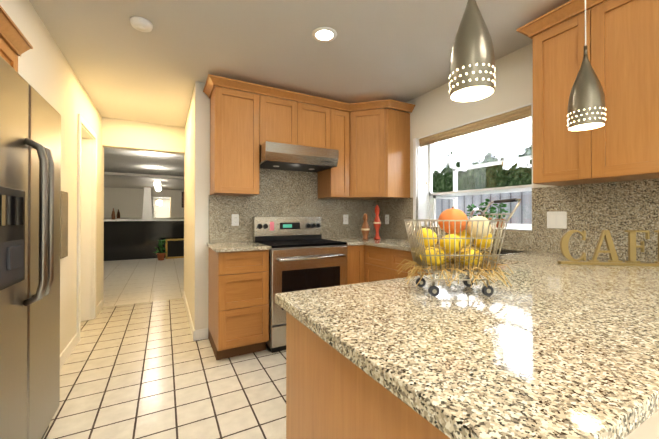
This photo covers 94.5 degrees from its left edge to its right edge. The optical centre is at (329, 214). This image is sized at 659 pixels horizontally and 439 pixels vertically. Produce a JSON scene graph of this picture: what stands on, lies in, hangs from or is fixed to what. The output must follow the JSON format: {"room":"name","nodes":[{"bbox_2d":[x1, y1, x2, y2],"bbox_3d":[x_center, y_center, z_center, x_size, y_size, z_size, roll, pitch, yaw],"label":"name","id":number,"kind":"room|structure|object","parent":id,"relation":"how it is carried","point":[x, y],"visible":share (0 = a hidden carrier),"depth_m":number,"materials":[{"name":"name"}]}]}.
{"room":"kitchen","nodes":[
{"label":"kitchen","id":0,"kind":"room"},
{"bbox_2d":[0,0,103,353],"bbox_3d":[-1.415,-0.056,0.320,0.770,2.440,8.050,0,0,-28],"label":"wall","id":1,"kind":"structure","parent":0,"point":[46,73],"depth_m":2.43,"materials":[{"name":"beige paint"}]},
{"bbox_2d":[0,5,32,71],"bbox_3d":[-1.691,-0.773,1.112,0.630,0.324,0.976,0,0,-28],"label":"upper cabinet","id":2,"kind":"object","parent":1,"relation":"attached to","point":[14,43],"visible":0.46,"depth_m":1.54,"materials":[{"name":"brown wood"}]},
{"bbox_2d":[60,191,67,258],"bbox_3d":[-2.104,0.076,2.413,0.012,0.520,0.190,0,0,-28],"label":"wall panel","id":3,"kind":"object","parent":1,"relation":"attached to","point":[64,227],"visible":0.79,"depth_m":2.41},
{"bbox_2d":[60,333,77,368],"bbox_3d":[-2.006,1.128,2.227,0.012,0.095,1.300,0,0,-28],"label":"baseboard","id":4,"kind":"structure","parent":1,"relation":"attached to","point":[72,344],"depth_m":2.52,"materials":[{"name":"white wood"}]},
{"bbox_2d":[80,138,90,321],"bbox_3d":[-2.924,0.162,3.190,0.649,2.022,0.228,0,0,-28],"label":"hall door","id":5,"kind":"structure","parent":1,"relation":"in","point":[85,217],"depth_m":3.39,"materials":[{"name":"white wood"}]},
{"bbox_2d":[77,114,96,342],"bbox_3d":[-2.561,0.126,3.138,0.138,2.110,0.820,0,0,-28],"label":"door frame","id":6,"kind":"structure","parent":1,"relation":"attached to","point":[85,129],"depth_m":3.44,"materials":[{"name":"white wood"}]},
{"bbox_2d":[96,299,103,315],"bbox_3d":[-2.811,1.137,3.713,0.012,0.095,0.440,0,0,-28],"label":"baseboard","id":7,"kind":"structure","parent":1,"relation":"attached to","point":[100,305],"depth_m":3.72,"materials":[{"name":"white wood"}]},
{"bbox_2d":[102,117,184,154],"bbox_3d":[-2.535,-1.073,4.211,0.960,0.360,0.150,0,0,-28],"label":"wall","id":8,"kind":"structure","parent":0,"point":[130,135],"depth_m":4.13,"materials":[{"name":"beige paint"}]},
{"bbox_2d":[104,172,183,218],"bbox_3d":[-5.452,-0.003,9.278,8.800,2.440,0.150,0,0,-28],"label":"wall","id":9,"kind":"structure","parent":0,"point":[141,175],"depth_m":9.11,"materials":[{"name":"beige paint"}]},
{"bbox_2d":[104,175,183,217],"bbox_3d":[-5.629,-0.524,9.082,5.000,1.240,0.028,0,0,-28],"label":"mirror","id":10,"kind":"object","parent":9,"relation":"attached to","point":[123,196],"visible":0.29,"depth_m":9.06,"materials":[{"name":"white mirror"}]},
{"bbox_2d":[182,192,183,207],"bbox_3d":[-4.495,-0.480,9.665,0.350,0.500,0.025,0,0,-28],"label":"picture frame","id":11,"kind":"object","parent":10,"relation":"attached to","point":[182,199],"visible":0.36,"depth_m":9.59,"materials":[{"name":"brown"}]},
{"bbox_2d":[43,258,285,438],"bbox_3d":[-2.179,1.206,3.225,8.500,0.050,13.900,0,0,-28],"label":"floor","id":12,"kind":"structure","parent":0,"point":[150,370],"depth_m":2.20,"materials":[{"name":"tile"}]},
{"bbox_2d":[0,56,60,438],"bbox_3d":[-1.594,0.299,1.159,0.816,1.740,0.900,0,0,-28],"label":"fridge","id":13,"kind":"object","parent":12,"relation":"on","point":[30,162],"visible":1,"depth_m":1.29,"materials":[{"name":"grey metal"}]},
{"bbox_2d":[104,223,183,260],"bbox_3d":[-5.386,0.693,8.627,5.000,1.040,0.650,0,0,-28],"label":"bar cabinet","id":14,"kind":"object","parent":12,"relation":"on","point":[128,239],"depth_m":8.32,"materials":[{"name":"black wood"}]},
{"bbox_2d":[104,219,183,222],"bbox_3d":[-5.379,0.148,8.617,5.100,0.050,0.780,0,0,-28],"label":"countertop","id":15,"kind":"structure","parent":14,"relation":"on","point":[105,220],"depth_m":8.37,"materials":[{"name":"white stone"}]},
{"bbox_2d":[111,208,114,218],"bbox_3d":[-5.902,-0.028,8.324,0.090,0.300,0.090,0,0,-28],"label":"bottle","id":16,"kind":"object","parent":15,"relation":"on","point":[113,215],"visible":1,"depth_m":8.30,"materials":[{"name":"brown glass"}]},
{"bbox_2d":[141,187,153,218],"bbox_3d":[-5.199,-0.332,8.706,0.300,0.909,0.100,0,0,-28],"label":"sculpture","id":17,"kind":"object","parent":15,"relation":"on","point":[147,207],"visible":1,"depth_m":8.71,"materials":[{"name":"white"}]},
{"bbox_2d":[153,239,165,259],"bbox_3d":[-4.517,0.934,8.152,0.360,0.551,0.332,0,0,-28],"label":"potted plant","id":18,"kind":"object","parent":12,"relation":"on","point":[161,256],"visible":1,"depth_m":8.13,"materials":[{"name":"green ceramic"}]},
{"bbox_2d":[165,238,183,258],"bbox_3d":[-4.282,0.938,8.530,0.550,0.550,0.030,0,0,-28],"label":"fireplace screen","id":19,"kind":"object","parent":12,"relation":"on","point":[174,248],"visible":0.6,"depth_m":8.50,"materials":[{"name":"gold metal"}]},
{"bbox_2d":[208,248,268,359],"bbox_3d":[-0.836,0.737,2.753,0.410,0.884,0.609,0,0,-28],"label":"base cabinet","id":20,"kind":"object","parent":12,"relation":"on","point":[238,303],"visible":1,"depth_m":2.50,"materials":[{"name":"brown wood"}]},
{"bbox_2d":[207,241,269,252],"bbox_3d":[-0.833,0.278,2.730,0.430,0.030,0.618,0,0,-28],"label":"countertop","id":21,"kind":"structure","parent":20,"relation":"on","point":[240,245],"depth_m":2.54,"materials":[{"name":"stone"}]},
{"bbox_2d":[253,216,346,352],"bbox_3d":[-0.291,0.597,2.976,0.750,1.165,0.692,0,0,-28],"label":"stove","id":22,"kind":"object","parent":12,"relation":"on","point":[303,255],"visible":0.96,"depth_m":2.75,"materials":[{"name":"silver metal"}]},
{"bbox_2d":[346,245,363,284],"bbox_3d":[0.110,0.740,3.265,0.220,0.884,0.609,0,0,-28],"label":"base cabinet","id":23,"kind":"object","parent":12,"relation":"on","point":[355,264],"visible":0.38,"depth_m":3.01,"materials":[{"name":"brown wood"}]},
{"bbox_2d":[322,238,350,245],"bbox_3d":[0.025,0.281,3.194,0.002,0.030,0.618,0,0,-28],"label":"countertop","id":24,"kind":"structure","parent":23,"relation":"on","point":[348,241],"depth_m":3.16,"materials":[{"name":"stone"}]},
{"bbox_2d":[364,245,364,281],"bbox_3d":[0.470,0.741,3.450,0.586,0.884,0.586,0,0,-28],"label":"base cabinet","id":25,"kind":"object","parent":12,"relation":"on","point":[364,263],"depth_m":3.06,"materials":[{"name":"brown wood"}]},
{"bbox_2d":[331,236,658,275],"bbox_3d":[1.014,0.362,2.404,0.628,0.208,2.948,0,0,-28],"label":"countertop","id":26,"kind":"structure","parent":25,"relation":"on","point":[385,242],"depth_m":1.97,"materials":[{"name":"stone"}]},
{"bbox_2d":[361,213,369,239],"bbox_3d":[0.392,0.124,3.315,0.098,0.285,0.098,0,0,-28],"label":"figurine","id":27,"kind":"object","parent":26,"relation":"on","point":[365,229],"visible":1,"depth_m":3.29,"materials":[{"name":"brown wood"}]},
{"bbox_2d":[373,205,380,239],"bbox_3d":[0.521,0.074,3.329,0.086,0.385,0.086,0,0,-28],"label":"figurine","id":28,"kind":"object","parent":26,"relation":"on","point":[377,223],"visible":1,"depth_m":3.31,"materials":[{"name":"red wood"}]},
{"bbox_2d":[405,243,531,255],"bbox_3d":[1.036,0.362,2.355,0.464,0.208,0.784,0,0,-28],"label":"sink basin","id":29,"kind":"object","parent":26,"relation":"in","point":[504,252],"depth_m":2.24,"materials":[{"name":"silver metal"}]},
{"bbox_2d":[469,208,496,231],"bbox_3d":[1.215,0.104,2.420,0.206,0.316,0.130,0,0,-28],"label":"faucet","id":30,"kind":"object","parent":26,"relation":"on","point":[475,210],"visible":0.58,"depth_m":2.43,"materials":[{"name":"silver metal"}]},
{"bbox_2d":[557,230,658,266],"bbox_3d":[1.484,0.167,1.551,0.568,0.179,0.032,0,0,10],"label":"cafe letters","id":31,"kind":"object","parent":26,"relation":"on","point":[614,260],"visible":1,"depth_m":1.55,"materials":[{"name":"gold metal"}]},
{"bbox_2d":[365,245,435,281],"bbox_3d":[0.741,0.738,2.966,0.608,0.884,0.520,0,0,-28],"label":"base cabinet","id":32,"kind":"object","parent":12,"relation":"on","point":[381,263],"depth_m":2.77,"materials":[{"name":"brown wood"}]},
{"bbox_2d":[286,311,658,438],"bbox_3d":[0.284,0.725,0.786,0.570,0.884,0.762,0,0,-28],"label":"base cabinet","id":33,"kind":"object","parent":12,"relation":"on","point":[332,392],"visible":0.04,"depth_m":0.64,"materials":[{"name":"brown wood"}]},
{"bbox_2d":[275,260,658,438],"bbox_3d":[0.631,0.268,0.971,1.410,0.030,0.790,0,0,-28],"label":"countertop","id":34,"kind":"structure","parent":33,"relation":"on","point":[545,345],"depth_m":0.59,"materials":[{"name":"stone"}]},
{"bbox_2d":[396,198,520,295],"bbox_3d":[0.419,0.100,1.025,0.369,0.306,0.321,0,0,-28],"label":"basket","id":35,"kind":"object","parent":34,"relation":"on","point":[468,258],"visible":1,"depth_m":0.96,"materials":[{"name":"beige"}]},
{"bbox_2d":[184,98,191,317],"bbox_3d":[-1.644,-0.036,3.726,0.150,2.440,1.500,0,0,-28],"label":"wall","id":36,"kind":"structure","parent":0,"point":[188,127],"depth_m":3.66,"materials":[{"name":"beige paint"}]},
{"bbox_2d":[183,291,195,340],"bbox_3d":[-1.675,1.136,3.605,0.012,0.095,1.712,0,0,-28],"label":"baseboard","id":37,"kind":"structure","parent":36,"relation":"attached to","point":[193,331],"depth_m":3.29,"materials":[{"name":"white wood"}]},
{"bbox_2d":[192,81,369,329],"bbox_3d":[-0.371,-0.037,3.443,2.120,2.440,0.150,0,0,-28],"label":"wall","id":38,"kind":"structure","parent":0,"point":[196,191],"depth_m":2.91,"materials":[{"name":"beige paint"}]},
{"bbox_2d":[210,86,259,195],"bbox_3d":[-0.901,-0.656,2.886,0.394,0.930,0.329,0,0,-28],"label":"upper cabinet","id":39,"kind":"object","parent":38,"relation":"attached to","point":[234,138],"visible":1,"depth_m":2.75,"materials":[{"name":"brown wood"}]},
{"bbox_2d":[209,168,376,242],"bbox_3d":[-0.287,-0.195,3.393,1.980,0.925,0.020,0,0,-28],"label":"backsplash","id":40,"kind":"structure","parent":38,"relation":"attached to","point":[281,192],"depth_m":3.29,"materials":[{"name":"beige stone"}]},
{"bbox_2d":[232,214,238,225],"bbox_3d":[-0.935,0.050,3.024,0.070,0.115,0.009,0,0,-28],"label":"electrical outlet","id":41,"kind":"object","parent":40,"relation":"attached to","point":[235,219],"visible":1,"depth_m":3.02,"materials":[{"name":"white plastic"}]},
{"bbox_2d":[343,215,347,223],"bbox_3d":[0.195,0.054,3.636,0.070,0.115,0.009,0,0,-28],"label":"electrical outlet","id":42,"kind":"object","parent":40,"relation":"attached to","point":[345,219],"visible":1,"depth_m":3.63,"materials":[{"name":"white plastic"}]},
{"bbox_2d":[260,95,330,148],"bbox_3d":[-0.396,-0.884,3.160,0.752,0.470,0.329,0,0,-28],"label":"upper cabinet","id":43,"kind":"object","parent":38,"relation":"attached to","point":[291,122],"visible":0.81,"depth_m":3.00,"materials":[{"name":"brown wood"}]},
{"bbox_2d":[259,141,338,171],"bbox_3d":[-0.355,-0.561,3.083,0.743,0.174,0.496,0,0,-28],"label":"range hood","id":44,"kind":"object","parent":43,"relation":"attached to","point":[281,156],"visible":0.98,"depth_m":2.89,"materials":[{"name":"silver metal"}]},
{"bbox_2d":[318,109,348,198],"bbox_3d":[0.037,-0.653,3.393,0.230,0.930,0.329,0,0,-28],"label":"upper cabinet","id":45,"kind":"object","parent":38,"relation":"attached to","point":[333,183],"visible":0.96,"depth_m":3.27,"materials":[{"name":"brown wood"}]},
{"bbox_2d":[340,108,409,199],"bbox_3d":[0.473,-0.652,3.471,0.608,0.930,0.608,0,0,-28],"label":"upper cabinet","id":46,"kind":"object","parent":38,"relation":"attached to","point":[379,154],"visible":0.94,"depth_m":3.26,"materials":[{"name":"brown wood"}]},
{"bbox_2d":[203,0,606,112],"bbox_3d":[0.459,-1.158,1.987,2.050,0.064,3.210,0,0,-28],"label":"crown molding","id":47,"kind":"structure","parent":46,"relation":"attached to","point":[557,16],"depth_m":2.75,"materials":[{"name":"brown wood"}]},
{"bbox_2d":[29,0,602,175],"bbox_3d":[-2.179,-1.279,3.240,8.500,0.040,13.900,0,0,-28],"label":"ceiling","id":48,"kind":"structure","parent":0,"point":[373,50],"depth_m":2.30,"materials":[{"name":"grey paint"}]},
{"bbox_2d":[130,16,152,31],"bbox_3d":[-1.239,-1.247,2.008,0.132,0.036,0.132,0,0,-28],"label":"smoke detector","id":49,"kind":"object","parent":48,"relation":"attached to","point":[141,24],"visible":1,"depth_m":1.98,"materials":[{"name":"white plastic"}]},
{"bbox_2d":[312,27,336,41],"bbox_3d":[-0.035,-1.261,2.137,0.176,0.008,0.176,0,0,-28],"label":"recessed light","id":50,"kind":"object","parent":48,"relation":"in","point":[324,34],"visible":1,"depth_m":2.13,"materials":[{"name":"white"}]},
{"bbox_2d":[449,0,495,101],"bbox_3d":[0.434,-0.820,0.933,0.130,0.905,0.130,0,0,-28],"label":"pendant light","id":51,"kind":"object","parent":48,"relation":"hanging from","point":[472,76],"visible":1,"depth_m":0.89,"materials":[{"name":"silver metal"}]},
{"bbox_2d":[567,0,605,130],"bbox_3d":[1.110,-0.825,1.322,0.130,0.890,0.130,0,0,-28],"label":"pendant light","id":52,"kind":"object","parent":48,"relation":"hanging from","point":[586,107],"visible":1,"depth_m":1.29,"materials":[{"name":"silver metal"}]},
{"bbox_2d":[389,43,648,261],"bbox_3d":[2.103,-0.050,1.258,0.150,2.440,6.350,0,0,-28],"label":"wall","id":53,"kind":"structure","parent":0,"point":[438,109],"depth_m":2.61,"materials":[{"name":"beige paint"}]},
{"bbox_2d":[413,103,532,230],"bbox_3d":[1.452,-0.326,2.891,0.611,0.990,1.200,0,0,-28],"label":"garden window","id":54,"kind":"structure","parent":53,"relation":"in","point":[427,198],"depth_m":3.25,"materials":[{"name":"white"}]},
{"bbox_2d":[466,204,478,217],"bbox_3d":[1.425,0.004,3.053,0.150,0.230,0.154,0,0,-28],"label":"potted plant","id":55,"kind":"object","parent":54,"relation":"on","point":[469,207],"visible":0.48,"depth_m":3.06,"materials":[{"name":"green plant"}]},
{"bbox_2d":[419,105,530,184],"bbox_3d":[1.242,-0.562,2.756,0.050,0.491,1.128,0,0,-28],"label":"blind valance","id":56,"kind":"object","parent":54,"relation":"attached to","point":[509,117],"visible":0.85,"depth_m":2.60,"materials":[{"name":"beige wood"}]},
{"bbox_2d":[479,199,495,219],"bbox_3d":[1.507,-0.018,2.937,0.195,0.274,0.169,0,0,-28],"label":"potted plant","id":57,"kind":"object","parent":54,"relation":"on","point":[486,203],"visible":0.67,"depth_m":2.91,"materials":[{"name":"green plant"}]},
{"bbox_2d":[492,203,507,227],"bbox_3d":[1.572,-0.001,2.789,0.146,0.236,0.159,0,0,-28],"label":"potted plant","id":58,"kind":"object","parent":54,"relation":"on","point":[501,205],"visible":0.62,"depth_m":2.78,"materials":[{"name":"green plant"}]},
{"bbox_2d":[377,178,658,261],"bbox_3d":[1.302,0.035,2.558,0.020,0.455,3.000,0,0,-28],"label":"backsplash","id":59,"kind":"structure","parent":53,"relation":"attached to","point":[615,209],"depth_m":1.93,"materials":[{"name":"beige stone"}]},
{"bbox_2d":[385,215,388,223],"bbox_3d":[0.689,0.054,3.659,0.009,0.115,0.070,0,0,-28],"label":"electrical outlet","id":60,"kind":"object","parent":59,"relation":"attached to","point":[386,219],"visible":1,"depth_m":3.65,"materials":[{"name":"white plastic"}]},
{"bbox_2d":[547,211,566,228],"bbox_3d":[1.546,0.034,2.076,0.009,0.115,0.118,0,0,-28],"label":"light switch","id":61,"kind":"object","parent":59,"relation":"attached to","point":[557,219],"visible":1,"depth_m":2.07,"materials":[{"name":"white plastic"}]},
{"bbox_2d":[532,0,658,185],"bbox_3d":[1.688,-0.664,1.520,0.329,0.930,1.100,0,0,-28],"label":"upper cabinet","id":62,"kind":"object","parent":53,"relation":"attached to","point":[622,44],"visible":0.96,"depth_m":1.61,"materials":[{"name":"brown wood"}]},
{"label":"outside","id":63,"kind":"structure","parent":0,"visible":0},
{"bbox_2d":[433,117,531,223],"bbox_3d":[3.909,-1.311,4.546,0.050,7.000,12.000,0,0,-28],"label":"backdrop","id":64,"kind":"structure","parent":63,"point":[524,195],"depth_m":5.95,"materials":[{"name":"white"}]}
]}

